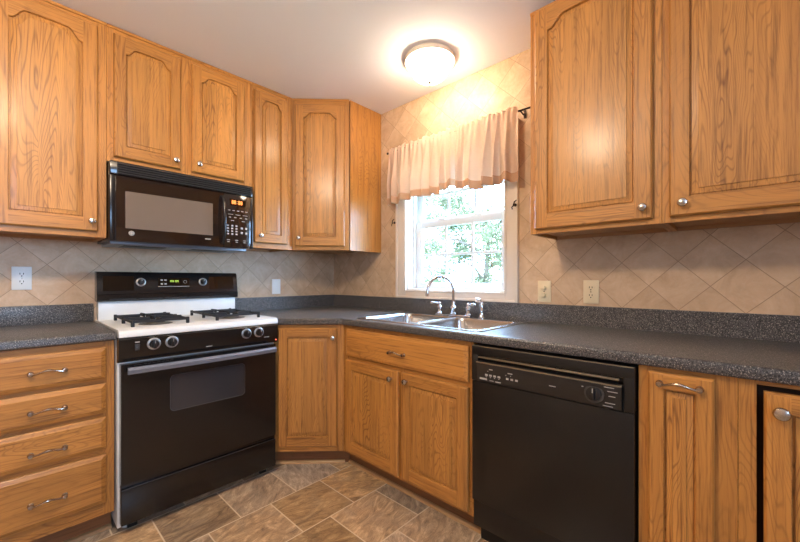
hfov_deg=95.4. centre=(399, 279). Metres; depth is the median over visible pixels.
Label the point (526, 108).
curtain rod
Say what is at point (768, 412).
base cabinet
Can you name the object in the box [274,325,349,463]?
base cabinet
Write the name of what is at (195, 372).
gas range
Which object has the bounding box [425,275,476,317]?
faucet
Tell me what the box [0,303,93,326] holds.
backsplash
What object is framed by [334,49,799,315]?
wall
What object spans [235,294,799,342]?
backsplash
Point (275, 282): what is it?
blank wall plate
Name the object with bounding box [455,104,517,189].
valance curtain
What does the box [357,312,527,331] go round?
sink
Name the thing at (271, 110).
upper cabinet
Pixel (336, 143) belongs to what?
upper cabinet
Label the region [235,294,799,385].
countertop
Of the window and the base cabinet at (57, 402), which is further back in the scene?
the window
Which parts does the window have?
sash, sash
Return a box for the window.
[395,118,518,302]
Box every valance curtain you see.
[387,125,456,204]
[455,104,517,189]
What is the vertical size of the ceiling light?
0.160 m
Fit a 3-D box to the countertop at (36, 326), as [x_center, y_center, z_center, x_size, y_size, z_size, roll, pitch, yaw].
[-1.668,0.203,1.664,0.634,0.138,0.485,0,0,43]
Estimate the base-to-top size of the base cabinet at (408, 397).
0.874 m
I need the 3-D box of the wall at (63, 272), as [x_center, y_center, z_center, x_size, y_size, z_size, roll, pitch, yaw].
[-1.982,-0.077,1.911,0.160,2.450,4.220,0,0,43]
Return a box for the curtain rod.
[387,106,529,154]
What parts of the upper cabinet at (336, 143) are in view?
door, frame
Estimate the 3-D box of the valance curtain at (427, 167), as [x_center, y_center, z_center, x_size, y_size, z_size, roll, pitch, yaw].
[0.124,-0.768,2.491,0.614,0.435,0.057,0,0,43]
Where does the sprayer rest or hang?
on the sink
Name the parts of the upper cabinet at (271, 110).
door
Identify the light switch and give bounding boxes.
[135,341,139,350]
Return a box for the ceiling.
[52,0,555,113]
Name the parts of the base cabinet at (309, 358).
door, shoe molding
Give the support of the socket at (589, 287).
attached to the wall outlet at (590, 287)
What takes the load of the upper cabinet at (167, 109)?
attached to the wall at (63, 272)
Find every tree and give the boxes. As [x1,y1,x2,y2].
[424,186,503,282]
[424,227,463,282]
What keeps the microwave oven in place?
attached to the upper cabinet at (167, 109)
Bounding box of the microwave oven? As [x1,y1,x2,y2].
[97,160,252,252]
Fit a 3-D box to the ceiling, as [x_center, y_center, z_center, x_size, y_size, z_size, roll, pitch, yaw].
[-0.348,-1.352,0.393,4.620,0.100,4.220,0,0,43]
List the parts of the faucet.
handle, spout, plate, handle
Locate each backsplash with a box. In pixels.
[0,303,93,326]
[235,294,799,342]
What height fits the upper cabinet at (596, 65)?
1.041 m
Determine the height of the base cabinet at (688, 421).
0.874 m
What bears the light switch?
attached to the gas range
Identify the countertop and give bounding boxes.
[0,303,115,350]
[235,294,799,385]
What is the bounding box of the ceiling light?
[405,43,454,84]
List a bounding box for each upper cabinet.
[0,0,105,241]
[106,23,251,186]
[246,82,291,251]
[288,98,380,253]
[530,0,672,239]
[662,0,799,231]
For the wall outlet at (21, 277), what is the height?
0.118 m
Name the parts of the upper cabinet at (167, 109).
door, door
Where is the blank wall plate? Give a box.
[272,279,279,293]
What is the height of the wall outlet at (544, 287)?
0.118 m
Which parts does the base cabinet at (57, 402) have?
pull handle, pull handle, pull handle, pull handle, drawer, drawer, drawer, drawer, shoe molding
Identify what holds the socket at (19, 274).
attached to the wall outlet at (21, 277)
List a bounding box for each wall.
[0,237,333,321]
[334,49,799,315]
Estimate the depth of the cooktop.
1.89 m
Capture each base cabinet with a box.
[0,340,113,541]
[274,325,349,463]
[344,325,480,533]
[639,365,737,541]
[738,378,799,541]
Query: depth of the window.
2.52 m
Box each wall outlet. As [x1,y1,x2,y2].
[11,266,31,289]
[538,281,550,302]
[583,280,598,303]
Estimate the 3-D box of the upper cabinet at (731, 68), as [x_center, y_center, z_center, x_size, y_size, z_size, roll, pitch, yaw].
[1.300,-0.733,1.266,0.600,1.041,0.374,0,0,43]
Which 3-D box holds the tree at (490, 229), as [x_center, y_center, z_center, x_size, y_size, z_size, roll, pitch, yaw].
[1.259,0.088,5.282,2.455,3.130,2.752,0,0,-42]
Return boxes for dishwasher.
[472,343,638,541]
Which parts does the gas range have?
knob, knob, burner, backguard panel, knob, clock panel, storage drawer, oven door, control panel, edge trim, handle, knob, window trim, burner, knob, knob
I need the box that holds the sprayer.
[475,298,484,318]
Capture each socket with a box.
[17,272,25,276]
[17,279,25,284]
[587,285,593,290]
[587,293,593,298]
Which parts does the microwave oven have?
door, underside panel, handle, control panel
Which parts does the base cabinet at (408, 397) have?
door, pull handle, knob, false drawer, shoe molding, door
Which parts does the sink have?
bowl, bowl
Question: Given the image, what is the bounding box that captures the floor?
[78,462,487,541]
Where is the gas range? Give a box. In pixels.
[95,271,277,528]
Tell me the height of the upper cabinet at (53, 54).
1.089 m
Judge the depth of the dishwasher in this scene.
1.34 m
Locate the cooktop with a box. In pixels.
[95,313,277,337]
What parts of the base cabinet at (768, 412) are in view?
door, knob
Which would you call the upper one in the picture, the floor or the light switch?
the light switch
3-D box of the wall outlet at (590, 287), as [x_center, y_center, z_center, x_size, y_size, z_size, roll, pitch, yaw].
[0.961,0.062,1.832,0.072,0.118,0.009,0,0,43]

